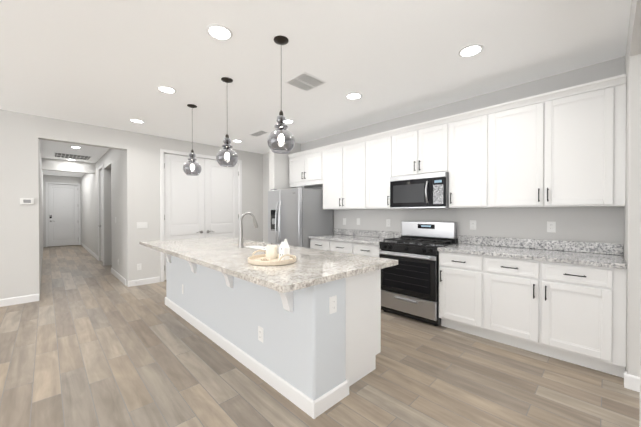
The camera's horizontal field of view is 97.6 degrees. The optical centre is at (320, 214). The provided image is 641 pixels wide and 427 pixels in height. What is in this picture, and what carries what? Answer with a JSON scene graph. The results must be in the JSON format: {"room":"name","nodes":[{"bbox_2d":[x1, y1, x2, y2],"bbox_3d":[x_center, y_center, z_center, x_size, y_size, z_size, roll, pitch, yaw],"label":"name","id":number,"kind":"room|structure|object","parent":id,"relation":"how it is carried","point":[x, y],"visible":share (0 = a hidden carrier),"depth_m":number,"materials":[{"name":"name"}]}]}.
{"room":"kitchen","nodes":[
{"label":"kitchen","id":0,"kind":"room"},
{"bbox_2d":[38,139,42,297],"bbox_3d":[-7.428,-0.112,7.376,0.150,2.740,8.850,0,1,-44],"label":"wall","id":1,"kind":"structure","parent":0,"point":[40,214],"depth_m":5.60,"materials":[{"name":"white paint"}]},
{"bbox_2d":[0,242,639,391],"bbox_3d":[-5.633,1.222,4.755,8.999,0.105,15.120,0,1,-44],"label":"baseboard","id":2,"kind":"structure","parent":1,"relation":"attached to","point":[631,382],"depth_m":4.06,"materials":[{"name":"white wood"}]},
{"bbox_2d":[43,175,80,246],"bbox_3d":[-10.149,-0.136,11.051,1.400,2.740,0.210,0,1,-44],"label":"wall","id":3,"kind":"structure","parent":0,"point":[60,179],"depth_m":10.75,"materials":[{"name":"white paint"}]},
{"bbox_2d":[48,184,77,246],"bbox_3d":[-10.078,0.024,11.007,0.872,2.398,0.104,0,1,-44],"label":"front door","id":4,"kind":"structure","parent":3,"relation":"in","point":[62,215],"depth_m":10.99,"materials":[{"name":"white wood"}]},
{"bbox_2d":[45,182,80,246],"bbox_3d":[-10.056,-0.006,10.985,1.004,2.482,0.016,0,1,-44],"label":"door frame","id":5,"kind":"structure","parent":3,"relation":"attached to","point":[79,222],"depth_m":10.89,"materials":[{"name":"white wood"}]},
{"bbox_2d":[81,149,125,278],"bbox_3d":[-6.535,-0.118,8.250,0.150,2.740,8.850,0,1,-44],"label":"wall","id":6,"kind":"structure","parent":0,"point":[113,161],"depth_m":6.92,"materials":[{"name":"white paint"}]},
{"bbox_2d":[98,170,102,261],"bbox_3d":[-5.668,0.032,7.287,0.099,2.428,0.792,0,1,-44],"label":"door","id":7,"kind":"structure","parent":6,"relation":"in","point":[101,188],"depth_m":7.45,"materials":[{"name":"white wood"}]},
{"bbox_2d":[98,164,103,261],"bbox_3d":[-5.689,0.003,7.267,0.016,2.512,0.924,0,1,-44],"label":"door frame","id":8,"kind":"structure","parent":6,"relation":"attached to","point":[101,166],"depth_m":6.96,"materials":[{"name":"white wood"}]},
{"bbox_2d":[0,109,262,298],"bbox_3d":[-4.678,-0.089,3.771,9.000,2.740,0.150,0,1,-44],"label":"wall","id":9,"kind":"structure","parent":0,"point":[21,134],"depth_m":4.52,"materials":[{"name":"white paint"}]},
{"bbox_2d":[20,198,33,204],"bbox_3d":[-4.252,-0.191,4.065,0.140,0.090,0.024,0,1,-44],"label":"thermostat","id":10,"kind":"object","parent":9,"relation":"attached to","point":[27,201],"visible":1,"depth_m":4.06,"materials":[{"name":"white plastic"}]},
{"bbox_2d":[137,222,147,228],"bbox_3d":[-3.228,0.193,5.080,0.170,0.116,0.008,0,1,-44],"label":"light switch","id":11,"kind":"object","parent":9,"relation":"attached to","point":[142,225],"visible":1,"depth_m":5.08,"materials":[{"name":"white plastic"}]},
{"bbox_2d":[164,153,204,279],"bbox_3d":[-2.704,0.042,5.616,0.774,2.430,0.099,0,1,-44],"label":"pantry door","id":12,"kind":"structure","parent":9,"relation":"in","point":[184,216],"depth_m":5.58,"materials":[{"name":"white wood"}]},
{"bbox_2d":[160,149,241,281],"bbox_3d":[-2.460,0.011,5.923,1.684,2.512,0.156,0,1,-44],"label":"door frame","id":13,"kind":"structure","parent":9,"relation":"attached to","point":[166,151],"depth_m":5.32,"materials":[{"name":"white wood"}]},
{"bbox_2d":[204,159,238,238],"bbox_3d":[-2.147,0.039,6.160,0.774,2.430,0.099,0,1,-44],"label":"pantry door","id":14,"kind":"structure","parent":9,"relation":"in","point":[221,207],"depth_m":6.14,"materials":[{"name":"white wood"}]},
{"bbox_2d":[269,143,300,190],"bbox_3d":[-0.708,-0.101,5.669,0.670,2.740,0.170,0,1,-44],"label":"wall","id":15,"kind":"structure","parent":0,"point":[278,171],"depth_m":5.48,"materials":[{"name":"white paint"}]},
{"bbox_2d":[0,0,630,176],"bbox_3d":[-4.614,-1.515,4.769,10.500,0.100,19.500,0,1,-44],"label":"ceiling","id":16,"kind":"structure","parent":0,"point":[114,64],"depth_m":2.61,"materials":[{"name":"white paint"}]},
{"bbox_2d":[42,158,95,173],"bbox_3d":[-6.936,-1.335,7.758,1.100,0.300,0.220,0,1,-44],"label":"beam","id":17,"kind":"structure","parent":16,"relation":"attached to","point":[49,164],"depth_m":7.66,"materials":[{"name":"white paint"}]},
{"bbox_2d":[54,152,91,159],"bbox_3d":[-6.299,-1.473,7.135,0.700,0.014,0.700,0,1,-44],"label":"ceiling vent","id":18,"kind":"object","parent":16,"relation":"in","point":[71,156],"visible":1,"depth_m":7.11,"materials":[{"name":"white metal"}]},
{"bbox_2d":[129,119,143,122],"bbox_3d":[-2.865,-1.458,4.382,0.200,0.009,0.200,0,1,-44],"label":"recessed light","id":19,"kind":"object","parent":16,"relation":"in","point":[136,120],"visible":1,"depth_m":4.36,"materials":[{"name":"white plastic"}]},
{"bbox_2d":[157,86,176,93],"bbox_3d":[-1.788,-1.451,3.267,0.200,0.009,0.200,0,1,-44],"label":"recessed light","id":20,"kind":"object","parent":16,"relation":"in","point":[167,89],"visible":1,"depth_m":3.26,"materials":[{"name":"white"}]},
{"bbox_2d":[183,104,201,175],"bbox_3d":[-1.722,-0.995,3.768,0.228,0.928,0.228,0,1,-44],"label":"pendant light","id":21,"kind":"object","parent":16,"relation":"hanging from","point":[191,166],"visible":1,"depth_m":3.71,"materials":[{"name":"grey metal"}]},
{"bbox_2d":[206,24,232,40],"bbox_3d":[-0.802,-1.445,2.231,0.200,0.009,0.200,0,1,-44],"label":"recessed light","id":22,"kind":"object","parent":16,"relation":"in","point":[219,32],"visible":1,"depth_m":2.23,"materials":[{"name":"white plastic"}]},
{"bbox_2d":[216,77,237,166],"bbox_3d":[-1.009,-0.990,3.032,0.228,0.928,0.228,0,1,-44],"label":"pendant light","id":23,"kind":"object","parent":16,"relation":"hanging from","point":[226,156],"visible":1,"depth_m":2.98,"materials":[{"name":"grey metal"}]},
{"bbox_2d":[249,130,268,136],"bbox_3d":[-1.117,-1.460,5.070,0.180,0.014,0.400,0,1,-44],"label":"ceiling vent","id":24,"kind":"object","parent":16,"relation":"in","point":[258,133],"visible":0.98,"depth_m":5.04,"materials":[{"name":"white metal"}]},
{"bbox_2d":[267,35,294,153],"bbox_3d":[-0.327,-0.986,2.335,0.228,0.928,0.228,0,1,-44],"label":"pendant light","id":25,"kind":"object","parent":16,"relation":"hanging from","point":[280,139],"visible":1,"depth_m":2.28,"materials":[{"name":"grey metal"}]},
{"bbox_2d":[285,119,293,123],"bbox_3d":[-0.517,-1.458,4.399,0.200,0.009,0.200,0,1,-44],"label":"recessed light","id":26,"kind":"object","parent":16,"relation":"in","point":[288,121],"visible":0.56,"depth_m":4.40,"materials":[{"name":"white"}]},
{"bbox_2d":[285,72,326,91],"bbox_3d":[-0.163,-1.447,3.080,0.330,0.014,0.330,0,1,-44],"label":"ceiling vent","id":27,"kind":"object","parent":16,"relation":"in","point":[305,81],"visible":1,"depth_m":3.06,"materials":[{"name":"white metal"}]},
{"bbox_2d":[346,92,361,99],"bbox_3d":[0.410,-1.452,3.445,0.200,0.009,0.200,0,1,-44],"label":"recessed light","id":28,"kind":"object","parent":16,"relation":"in","point":[353,95],"visible":1,"depth_m":3.43,"materials":[{"name":"white plastic"}]},
{"bbox_2d":[458,44,483,56],"bbox_3d":[1.329,-1.446,2.484,0.200,0.009,0.200,0,1,-44],"label":"recessed light","id":29,"kind":"object","parent":16,"relation":"in","point":[471,50],"visible":1,"depth_m":2.48,"materials":[{"name":"white plastic"}]},
{"bbox_2d":[0,245,639,426],"bbox_3d":[-4.614,1.315,4.787,10.500,0.080,19.500,0,1,-44],"label":"floor","id":30,"kind":"structure","parent":0,"point":[87,339],"depth_m":2.22,"materials":[{"name":"brown wood"}]},
{"bbox_2d":[151,248,382,418],"bbox_3d":[-0.882,0.849,3.127,1.086,0.874,3.116,0,1,-44],"label":"kitchen island","id":31,"kind":"object","parent":30,"relation":"on","point":[303,332],"depth_m":2.15,"materials":[{"name":"white paint"}]},
{"bbox_2d":[139,236,397,291],"bbox_3d":[-0.906,0.390,3.064,1.178,0.040,3.230,0,1,-44],"label":"island countertop","id":32,"kind":"structure","parent":31,"relation":"on","point":[311,267],"depth_m":2.25,"materials":[{"name":"grey stone"}]},
{"bbox_2d":[238,212,257,247],"bbox_3d":[-0.815,0.170,3.210,0.256,0.398,0.099,0,1,-44],"label":"faucet","id":33,"kind":"object","parent":32,"relation":"on","point":[241,240],"visible":1,"depth_m":3.15,"materials":[{"name":"silver metal"}]},
{"bbox_2d":[248,250,295,265],"bbox_3d":[-0.385,0.337,2.245,0.384,0.077,0.386,0,1,-44],"label":"tray","id":34,"kind":"object","parent":32,"relation":"on","point":[261,260],"visible":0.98,"depth_m":2.12,"materials":[{"name":"brown wood"}]},
{"bbox_2d":[266,245,277,258],"bbox_3d":[-0.405,0.310,2.330,0.096,0.104,0.096,0,1,-44],"label":"candle","id":35,"kind":"object","parent":34,"relation":"on","point":[271,251],"visible":0.98,"depth_m":2.29,"materials":[{"name":"beige wax"}]},
{"bbox_2d":[279,239,289,259],"bbox_3d":[-0.293,0.280,2.272,0.056,0.165,0.066,0,1,-44],"label":"house","id":36,"kind":"object","parent":34,"relation":"on","point":[284,248],"visible":0.83,"depth_m":2.25,"materials":[{"name":"white ceramic"}]},
{"bbox_2d":[268,186,332,247],"bbox_3d":[-0.399,0.400,5.154,0.893,1.745,0.903,0,1,-44],"label":"refrigerator","id":37,"kind":"object","parent":30,"relation":"on","point":[298,216],"visible":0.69,"depth_m":4.81,"materials":[{"name":"grey metal"}]},
{"bbox_2d":[310,239,357,254],"bbox_3d":[0.392,0.838,4.579,0.627,0.876,0.995,0,1,-44],"label":"base cabinet","id":38,"kind":"object","parent":30,"relation":"on","point":[355,248],"depth_m":4.31,"materials":[{"name":"white wood"}]},
{"bbox_2d":[358,243,380,256],"bbox_3d":[0.828,0.841,4.133,0.627,0.876,0.533,0,1,-44],"label":"base cabinet","id":39,"kind":"object","parent":30,"relation":"on","point":[363,249],"depth_m":3.85,"materials":[{"name":"white wood"}]},
{"bbox_2d":[309,228,401,244],"bbox_3d":[0.520,0.328,4.428,0.650,0.143,1.392,0,1,-44],"label":"countertop","id":40,"kind":"structure","parent":39,"relation":"on","point":[373,237],"depth_m":4.43,"materials":[{"name":"stone"}]},
{"bbox_2d":[379,221,457,325],"bbox_3d":[1.242,0.690,3.627,0.721,1.185,0.758,0,1,-44],"label":"range","id":41,"kind":"object","parent":30,"relation":"on","point":[410,285],"visible":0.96,"depth_m":3.44,"materials":[{"name":"black metal"}]},
{"bbox_2d":[439,251,490,339],"bbox_3d":[1.737,0.847,3.203,0.627,0.876,0.528,0,1,-44],"label":"base cabinet","id":42,"kind":"object","parent":30,"relation":"on","point":[464,279],"depth_m":2.98,"materials":[{"name":"white wood"}]},
{"bbox_2d":[491,256,626,377],"bbox_3d":[2.192,0.850,2.739,0.627,0.876,1.052,0,1,-44],"label":"base cabinet","id":43,"kind":"object","parent":30,"relation":"on","point":[573,313],"depth_m":2.42,"materials":[{"name":"white wood"}]},
{"bbox_2d":[437,235,626,268],"bbox_3d":[2.048,0.338,2.866,0.650,0.143,1.441,0,1,-44],"label":"countertop","id":44,"kind":"structure","parent":43,"relation":"on","point":[609,255],"depth_m":2.78,"materials":[{"name":"stone"}]},
{"bbox_2d":[263,56,624,255],"bbox_3d":[0.784,-0.095,4.729,0.150,2.740,6.420,0,1,-44],"label":"wall","id":45,"kind":"structure","parent":0,"point":[605,224],"depth_m":3.27,"materials":[{"name":"white paint"}]},
{"bbox_2d":[288,147,319,187],"bbox_3d":[-0.177,-0.862,5.354,0.342,0.637,0.935,0,1,-44],"label":"upper cabinet","id":46,"kind":"object","parent":45,"relation":"attached to","point":[304,166],"depth_m":5.24,"materials":[{"name":"white wood"}]},
{"bbox_2d":[320,137,367,208],"bbox_3d":[0.501,-0.633,4.662,0.342,1.087,1.004,0,1,-44],"label":"upper cabinet","id":47,"kind":"object","parent":45,"relation":"attached to","point":[343,165],"depth_m":4.52,"materials":[{"name":"white wood"}]},
{"bbox_2d":[368,130,391,208],"bbox_3d":[0.960,-0.630,4.192,0.342,1.087,0.579,0,1,-44],"label":"upper cabinet","id":48,"kind":"object","parent":45,"relation":"attached to","point":[379,144],"depth_m":4.06,"materials":[{"name":"white wood"}]},
{"bbox_2d":[386,219,389,226],"bbox_3d":[1.049,0.129,4.348,0.009,0.115,0.072,0,1,-44],"label":"electrical outlet","id":49,"kind":"object","parent":45,"relation":"attached to","point":[387,222],"visible":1,"depth_m":4.35,"materials":[{"name":"white plastic"}]},
{"bbox_2d":[392,118,439,176],"bbox_3d":[1.385,-0.844,3.757,0.342,0.652,0.768,0,1,-44],"label":"upper cabinet","id":50,"kind":"object","parent":45,"relation":"attached to","point":[415,148],"depth_m":3.64,"materials":[{"name":"white wood"}]},
{"bbox_2d":[390,172,448,208],"bbox_3d":[1.341,-0.297,3.718,0.464,0.433,0.748,0,1,-44],"label":"microwave","id":51,"kind":"object","parent":50,"relation":"attached to","point":[425,191],"visible":0.98,"depth_m":3.56,"materials":[{"name":"grey metal"}]},
{"bbox_2d":[440,105,495,207],"bbox_3d":[1.802,-0.624,3.332,0.342,1.087,0.561,0,1,-44],"label":"upper cabinet","id":52,"kind":"object","parent":45,"relation":"attached to","point":[467,140],"depth_m":3.19,"materials":[{"name":"white wood"}]},
{"bbox_2d":[470,220,475,229],"bbox_3d":[1.893,0.131,3.485,0.009,0.115,0.072,0,1,-44],"label":"electrical outlet","id":53,"kind":"object","parent":45,"relation":"attached to","point":[472,225],"visible":1,"depth_m":3.48,"materials":[{"name":"white plastic"}]},
{"bbox_2d":[547,221,555,232],"bbox_3d":[2.422,0.130,2.944,0.009,0.115,0.072,0,1,-44],"label":"electrical outlet","id":54,"kind":"object","parent":45,"relation":"attached to","point":[551,227],"visible":1,"depth_m":2.94,"materials":[{"name":"white plastic"}]},
{"bbox_2d":[496,73,626,207],"bbox_3d":[2.284,-0.621,2.840,0.342,1.087,1.083,0,1,-44],"label":"upper cabinet","id":55,"kind":"object","parent":45,"relation":"attached to","point":[565,147],"depth_m":2.61,"materials":[{"name":"white wood"}]},
{"bbox_2d":[624,0,640,426],"bbox_3d":[0.970,-0.069,0.715,5.200,2.740,0.120,0,1,-44],"label":"wall","id":56,"kind":"structure","parent":0,"point":[632,231],"depth_m":2.06,"materials":[{"name":"white paint"}]}
]}

